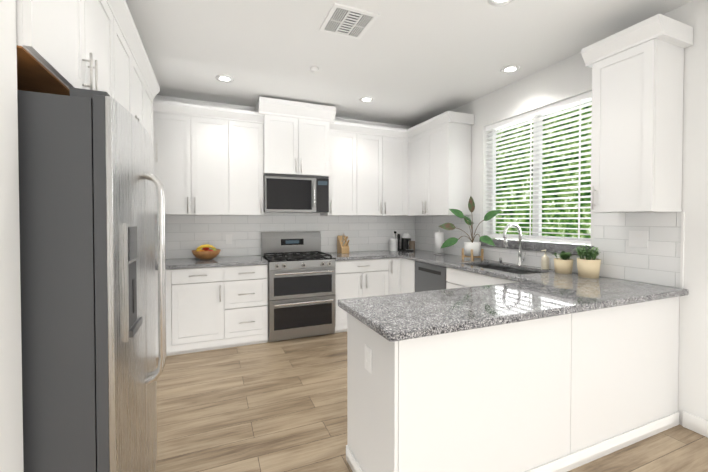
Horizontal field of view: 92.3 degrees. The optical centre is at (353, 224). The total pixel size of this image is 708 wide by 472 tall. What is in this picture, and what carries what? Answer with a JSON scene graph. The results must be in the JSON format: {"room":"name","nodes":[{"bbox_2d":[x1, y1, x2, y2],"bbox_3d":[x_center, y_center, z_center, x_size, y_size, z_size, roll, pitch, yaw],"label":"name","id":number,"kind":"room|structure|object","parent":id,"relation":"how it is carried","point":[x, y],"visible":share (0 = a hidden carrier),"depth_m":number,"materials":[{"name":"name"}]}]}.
{"room":"kitchen","nodes":[
{"label":"kitchen","id":0,"kind":"room"},
{"bbox_2d":[0,0,23,471],"bbox_3d":[-1.262,-0.034,0.804,0.653,2.800,0.172,0,1,-23],"label":"wall","id":1,"kind":"structure","parent":0,"point":[11,433],"depth_m":0.96,"materials":[{"name":"white paint"}]},
{"bbox_2d":[16,0,119,102],"bbox_3d":[-1.477,-0.903,1.347,0.682,0.730,1.011,0,1,-23],"label":"upper cabinet","id":2,"kind":"object","parent":1,"relation":"attached to","point":[63,46],"depth_m":1.32,"materials":[{"name":"white wood"}]},
{"bbox_2d":[153,95,412,258],"bbox_3d":[-0.959,-0.096,4.512,4.475,2.800,0.120,0,1,-23],"label":"wall","id":3,"kind":"structure","parent":0,"point":[201,102],"depth_m":4.21,"materials":[{"name":"white paint"}]},
{"bbox_2d":[153,100,236,214],"bbox_3d":[-1.821,-0.713,3.888,0.829,1.195,0.332,0,1,-23],"label":"upper cabinet","id":4,"kind":"object","parent":3,"relation":"attached to","point":[211,160],"depth_m":3.74,"materials":[{"name":"white wood"}]},
{"bbox_2d":[237,109,263,214],"bbox_3d":[-1.341,-0.716,4.088,0.450,1.195,0.332,0,1,-23],"label":"upper cabinet","id":5,"kind":"object","parent":3,"relation":"attached to","point":[250,188],"depth_m":3.96,"materials":[{"name":"white wood"}]},
{"bbox_2d":[155,213,414,258],"bbox_3d":[-0.936,-0.135,4.452,4.066,1.040,0.005,0,1,-23],"label":"backsplash","id":6,"kind":"structure","parent":3,"relation":"attached to","point":[185,235],"depth_m":4.36,"materials":[{"name":"tile"}]},
{"bbox_2d":[226,234,231,243],"bbox_3d":[-1.543,0.174,4.197,0.072,0.118,0.007,0,1,-23],"label":"electrical outlet","id":7,"kind":"object","parent":6,"relation":"attached to","point":[228,238],"visible":1,"depth_m":4.19,"materials":[{"name":"white plastic"}]},
{"bbox_2d":[253,96,336,179],"bbox_3d":[-0.737,-1.037,4.254,0.922,0.850,0.482,0,1,-23],"label":"upper cabinet","id":8,"kind":"object","parent":3,"relation":"attached to","point":[294,137],"depth_m":4.08,"materials":[{"name":"white wood"}]},
{"bbox_2d":[263,174,328,212],"bbox_3d":[-0.745,-0.383,4.282,0.784,0.450,0.446,0,1,-23],"label":"microwave","id":9,"kind":"object","parent":8,"relation":"attached to","point":[294,194],"visible":1,"depth_m":4.11,"materials":[{"name":"silver metal"}]},
{"bbox_2d":[320,121,360,215],"bbox_3d":[-0.185,-0.725,4.572,0.463,1.195,0.332,0,1,-23],"label":"upper cabinet","id":10,"kind":"object","parent":3,"relation":"attached to","point":[345,188],"depth_m":4.44,"materials":[{"name":"white wood"}]},
{"bbox_2d":[361,124,407,215],"bbox_3d":[0.312,-0.728,4.779,0.852,1.195,0.332,0,1,-23],"label":"upper cabinet","id":11,"kind":"object","parent":3,"relation":"attached to","point":[384,151],"depth_m":4.64,"materials":[{"name":"white wood"}]},
{"bbox_2d":[125,0,693,126],"bbox_3d":[0.405,-1.481,1.227,4.475,0.080,7.350,0,1,-23],"label":"ceiling","id":12,"kind":"structure","parent":0,"point":[413,63],"depth_m":2.81,"materials":[{"name":"white paint"}]},
{"bbox_2d":[215,75,233,82],"bbox_3d":[-1.302,-1.475,3.424,0.180,0.006,0.180,0,1,-23],"label":"recessed light","id":13,"kind":"object","parent":12,"relation":"in","point":[225,78],"visible":1,"depth_m":3.42,"materials":[{"name":"white plastic"}]},
{"bbox_2d":[310,66,318,72],"bbox_3d":[-0.372,-1.460,3.196,0.084,0.028,0.084,0,1,-23],"label":"smoke detector","id":14,"kind":"object","parent":12,"relation":"attached to","point":[314,69],"visible":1,"depth_m":3.17,"materials":[{"name":"white plastic"}]},
{"bbox_2d":[319,2,379,39],"bbox_3d":[-0.041,-1.452,2.445,0.330,0.018,0.340,0,1,-23],"label":"ceiling vent","id":15,"kind":"object","parent":12,"relation":"in","point":[348,21],"visible":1,"depth_m":2.41,"materials":[{"name":"white metal"}]},
{"bbox_2d":[359,97,373,101],"bbox_3d":[0.150,-1.485,4.021,0.180,0.006,0.180,0,1,-23],"label":"recessed light","id":16,"kind":"object","parent":12,"relation":"in","point":[366,99],"visible":1,"depth_m":4.02,"materials":[{"name":"white plastic"}]},
{"bbox_2d":[488,0,513,5],"bbox_3d":[0.948,-1.454,2.165,0.180,0.006,0.180,0,1,-23],"label":"recessed light","id":17,"kind":"object","parent":12,"relation":"in","point":[497,2],"visible":1,"depth_m":2.22,"materials":[{"name":"white plastic"}]},
{"bbox_2d":[500,65,520,73],"bbox_3d":[1.476,-1.471,3.209,0.180,0.006,0.180,0,1,-23],"label":"recessed light","id":18,"kind":"object","parent":12,"relation":"in","point":[509,69],"visible":1,"depth_m":3.21,"materials":[{"name":"white plastic"}]},
{"bbox_2d":[155,332,707,471],"bbox_3d":[0.405,1.399,1.276,4.475,0.080,7.350,0,1,-23],"label":"floor","id":19,"kind":"structure","parent":0,"point":[276,406],"depth_m":2.35,"materials":[{"name":"brown wood"}]},
{"bbox_2d":[17,87,165,471],"bbox_3d":[-1.320,0.453,1.416,0.952,1.804,0.903,0,1,-23],"label":"fridge","id":20,"kind":"object","parent":19,"relation":"on","point":[88,180],"visible":1,"depth_m":1.11,"materials":[{"name":"grey metal"}]},
{"bbox_2d":[120,4,147,131],"bbox_3d":[-1.837,0.030,2.224,0.682,2.624,0.973,0,1,-23],"label":"tall cabinet","id":21,"kind":"object","parent":19,"relation":"on","point":[133,70],"depth_m":2.30,"materials":[{"name":"white wood"}]},
{"bbox_2d":[148,72,155,260],"bbox_3d":[-2.078,0.020,2.801,0.682,2.624,0.515,0,1,-23],"label":"tall cabinet","id":22,"kind":"object","parent":19,"relation":"on","point":[151,83],"depth_m":3.02,"materials":[{"name":"white wood"}]},
{"bbox_2d":[155,269,178,357],"bbox_3d":[-2.297,0.881,3.566,0.856,0.880,0.617,0,1,-23],"label":"base cabinet","id":23,"kind":"object","parent":19,"relation":"on","point":[172,275],"depth_m":3.43,"materials":[{"name":"white wood"}]},
{"bbox_2d":[179,266,226,353],"bbox_3d":[-1.729,0.877,3.803,0.495,0.880,0.617,0,1,-23],"label":"base cabinet","id":24,"kind":"object","parent":19,"relation":"on","point":[210,308],"depth_m":3.54,"materials":[{"name":"white wood"}]},
{"bbox_2d":[227,264,267,347],"bbox_3d":[-1.318,0.874,3.975,0.516,0.880,0.617,0,1,-23],"label":"base cabinet","id":25,"kind":"object","parent":19,"relation":"on","point":[247,286],"depth_m":3.71,"materials":[{"name":"white wood"}]},
{"bbox_2d":[155,255,267,269],"bbox_3d":[-1.880,0.417,3.719,1.750,0.040,0.642,0,1,-23],"label":"countertop","id":26,"kind":"structure","parent":25,"relation":"on","point":[182,263],"depth_m":3.71,"materials":[{"name":"stone"}]},
{"bbox_2d":[192,244,220,259],"bbox_3d":[-1.693,0.304,3.897,0.310,0.178,0.310,0,1,-23],"label":"fruit bowl","id":27,"kind":"object","parent":26,"relation":"on","point":[205,252],"visible":1,"depth_m":3.81,"materials":[{"name":"brown wood"}]},
{"bbox_2d":[261,231,335,341],"bbox_3d":[-0.692,0.702,4.174,0.778,1.214,0.717,0,1,-23],"label":"range","id":28,"kind":"object","parent":19,"relation":"on","point":[301,284],"visible":0.98,"depth_m":3.93,"materials":[{"name":"silver metal"}]},
{"bbox_2d":[335,258,394,332],"bbox_3d":[0.013,0.864,4.532,0.779,0.880,0.617,0,1,-23],"label":"base cabinet","id":29,"kind":"object","parent":19,"relation":"on","point":[364,278],"depth_m":4.22,"materials":[{"name":"white wood"}]},
{"bbox_2d":[395,258,400,293],"bbox_3d":[0.383,0.862,4.686,0.234,0.880,0.617,0,1,-23],"label":"base cabinet","id":30,"kind":"object","parent":19,"relation":"on","point":[397,260],"depth_m":4.43,"materials":[{"name":"white wood"}]},
{"bbox_2d":[324,250,399,260],"bbox_3d":[0.054,0.404,4.523,0.858,0.040,0.651,0,1,-23],"label":"countertop","id":31,"kind":"structure","parent":30,"relation":"on","point":[358,255],"depth_m":4.33,"materials":[{"name":"stone"}]},
{"bbox_2d":[337,233,348,253],"bbox_3d":[-0.137,0.247,4.608,0.110,0.270,0.238,0,1,-23],"label":"knife block","id":32,"kind":"object","parent":31,"relation":"on","point":[342,245],"visible":1,"depth_m":4.58,"materials":[{"name":"brown wood"}]},
{"bbox_2d":[401,258,456,292],"bbox_3d":[0.956,0.866,4.423,0.617,0.880,0.343,0,1,-23],"label":"base cabinet","id":33,"kind":"object","parent":19,"relation":"on","point":[456,278],"depth_m":4.22,"materials":[{"name":"white wood"}]},
{"bbox_2d":[415,261,446,291],"bbox_3d":[1.129,0.871,3.983,0.604,0.860,0.594,0,1,-23],"label":"dishwasher","id":34,"kind":"object","parent":33,"relation":"in","point":[429,277],"visible":0.27,"depth_m":3.85,"materials":[{"name":"grey metal"}]},
{"bbox_2d":[384,249,688,303],"bbox_3d":[1.264,0.419,3.611,0.670,0.040,3.267,0,1,-23],"label":"countertop","id":35,"kind":"structure","parent":33,"relation":"on","point":[447,260],"depth_m":3.06,"materials":[{"name":"stone"}]},
{"bbox_2d":[389,238,397,250],"bbox_3d":[0.573,0.286,4.932,0.124,0.180,0.123,0,1,-23],"label":"canister","id":36,"kind":"object","parent":35,"relation":"on","point":[393,244],"visible":1,"depth_m":4.88,"materials":[{"name":"white ceramic"}]},
{"bbox_2d":[397,234,400,250],"bbox_3d":[0.658,0.252,4.999,0.052,0.245,0.051,0,1,-23],"label":"milk frother","id":37,"kind":"object","parent":35,"relation":"on","point":[398,236],"visible":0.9,"depth_m":4.99,"materials":[{"name":"black"}]},
{"bbox_2d":[400,232,413,250],"bbox_3d":[0.771,0.242,4.976,0.116,0.266,0.220,0,1,-23],"label":"coffee machine","id":38,"kind":"object","parent":35,"relation":"on","point":[406,238],"visible":1,"depth_m":4.97,"materials":[{"name":"black"}]},
{"bbox_2d":[409,241,414,249],"bbox_3d":[0.865,0.305,5.076,0.094,0.137,0.093,0,1,-23],"label":"jar","id":39,"kind":"object","parent":35,"relation":"on","point":[411,244],"visible":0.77,"depth_m":5.04,"materials":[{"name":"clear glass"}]},
{"bbox_2d":[434,230,444,254],"bbox_3d":[1.119,0.224,4.454,0.140,0.320,0.140,0,1,-23],"label":"paper towel","id":40,"kind":"object","parent":35,"relation":"on","point":[439,240],"visible":1,"depth_m":4.40,"materials":[{"name":"white paper"}]},
{"bbox_2d":[438,196,500,260],"bbox_3d":[1.262,0.032,3.775,0.412,0.727,0.641,0,1,-23],"label":"rubber plant","id":41,"kind":"object","parent":35,"relation":"on","point":[472,250],"visible":1,"depth_m":3.83,"materials":[{"name":"green plant"}]},
{"bbox_2d":[475,265,535,274],"bbox_3d":[1.435,0.543,3.291,0.450,0.194,0.840,0,1,-23],"label":"sink","id":42,"kind":"object","parent":35,"relation":"in","point":[510,270],"visible":0.04,"depth_m":3.52,"materials":[{"name":"silver metal"}]},
{"bbox_2d":[499,223,524,265],"bbox_3d":[1.532,0.189,3.431,0.251,0.424,0.332,0,1,-23],"label":"faucet","id":43,"kind":"object","parent":35,"relation":"on","point":[520,259],"visible":1,"depth_m":3.37,"materials":[{"name":"silver metal"}]},
{"bbox_2d":[541,249,548,269],"bbox_3d":[1.749,0.315,3.115,0.079,0.184,0.066,0,1,-23],"label":"soap dispenser","id":44,"kind":"object","parent":35,"relation":"on","point":[545,262],"visible":1,"depth_m":3.09,"materials":[{"name":"beige"}]},
{"bbox_2d":[550,251,572,273],"bbox_3d":[1.784,0.317,2.907,0.182,0.186,0.156,0,1,-23],"label":"plant pot","id":45,"kind":"object","parent":35,"relation":"on","point":[563,263],"visible":1,"depth_m":2.86,"materials":[{"name":"beige ceramic"}]},
{"bbox_2d":[573,243,600,278],"bbox_3d":[1.856,0.279,2.694,0.189,0.269,0.206,0,1,-23],"label":"plant pot","id":46,"kind":"object","parent":35,"relation":"on","point":[588,266],"visible":1,"depth_m":2.65,"materials":[{"name":"beige ceramic"}]},
{"bbox_2d":[548,273,675,292],"bbox_3d":[1.788,0.439,2.423,0.360,0.040,0.651,0,1,-23],"label":"countertop","id":47,"kind":"structure","parent":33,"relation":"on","point":[637,287],"depth_m":2.43,"materials":[{"name":"stone"}]},
{"bbox_2d":[446,282,500,288],"bbox_3d":[1.429,0.997,3.294,0.617,0.656,0.897,0,1,-23],"label":"base cabinet","id":48,"kind":"object","parent":19,"relation":"on","point":[471,284],"depth_m":3.18,"materials":[{"name":"white wood"}]},
{"bbox_2d":[346,297,678,471],"bbox_3d":[1.070,0.905,2.111,2.191,0.879,0.555,0,1,-23],"label":"base cabinet","id":49,"kind":"object","parent":19,"relation":"on","point":[564,393],"visible":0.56,"depth_m":1.76,"materials":[{"name":"white wood"}]},
{"bbox_2d":[365,345,371,373],"bbox_3d":[0.068,0.662,1.681,0.007,0.118,0.072,0,1,-23],"label":"outlet","id":50,"kind":"object","parent":49,"relation":"attached to","point":[368,353],"visible":1,"depth_m":1.67,"materials":[{"name":"white plastic"}]},
{"bbox_2d":[338,277,627,341],"bbox_3d":[0.742,0.447,1.969,1.560,0.040,0.639,0,1,-23],"label":"countertop","id":51,"kind":"structure","parent":49,"relation":"on","point":[540,293],"depth_m":1.81,"materials":[{"name":"stone"}]},
{"bbox_2d":[417,0,707,425],"bbox_3d":[2.359,-0.055,2.068,0.160,2.800,6.950,0,1,-23],"label":"wall","id":52,"kind":"structure","parent":0,"point":[567,78],"depth_m":2.24,"materials":[{"name":"white paint"}]},
{"bbox_2d":[407,111,473,215],"bbox_3d":[1.083,-0.723,4.449,0.332,1.195,0.908,0,1,-23],"label":"upper cabinet","id":53,"kind":"object","parent":52,"relation":"attached to","point":[439,148],"depth_m":4.12,"materials":[{"name":"white wood"}]},
{"bbox_2d":[479,238,593,254],"bbox_3d":[1.763,0.204,3.393,0.128,0.087,1.275,0,1,-23],"label":"window sill","id":54,"kind":"structure","parent":52,"relation":"attached to","point":[554,247],"depth_m":3.23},
{"bbox_2d":[490,99,591,244],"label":"window","id":55,"kind":"structure","parent":52,"relation":"in","point":[534,206],"depth_m":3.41,"materials":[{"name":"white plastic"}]},
{"bbox_2d":[486,91,591,243],"bbox_3d":[1.780,-0.487,3.388,0.060,1.276,1.207,0,1,-23],"label":"window blinds","id":56,"kind":"object","parent":55,"relation":"attached to","point":[579,99],"visible":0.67,"depth_m":3.27,"materials":[{"name":"white plastic"}]},
{"bbox_2d":[415,209,681,287],"bbox_3d":[1.564,0.132,3.755,0.005,0.530,3.218,0,1,-23],"label":"backsplash","id":57,"kind":"structure","parent":52,"relation":"attached to","point":[657,261],"depth_m":2.62,"materials":[{"name":"tile"}]},
{"bbox_2d":[629,231,647,247],"bbox_3d":[2.085,0.103,2.493,0.007,0.118,0.120,0,1,-23],"label":"electrical outlet","id":58,"kind":"object","parent":57,"relation":"attached to","point":[638,238],"visible":1,"depth_m":2.49,"materials":[{"name":"white plastic"}]},
{"bbox_2d":[587,14,686,212],"bbox_3d":[1.955,-0.688,2.366,0.332,1.195,0.380,0,1,-23],"label":"upper cabinet","id":59,"kind":"object","parent":52,"relation":"attached to","point":[637,115],"depth_m":2.23,"materials":[{"name":"white wood"}]},
{"bbox_2d":[680,212,684,287],"bbox_3d":[2.186,0.167,2.262,0.011,0.509,0.014,0,1,-23],"label":"trim","id":60,"kind":"structure","parent":52,"relation":"attached to","point":[682,251],"depth_m":2.26,"materials":[{"name":"white wood"}]},
{"bbox_2d":[683,411,707,436],"bbox_3d":[2.906,1.318,0.558,0.013,0.105,3.700,0,1,-23],"label":"baseboard","id":61,"kind":"structure","parent":52,"relation":"attached to","point":[696,424],"depth_m":2.20,"materials":[{"name":"white wood"}]}
]}

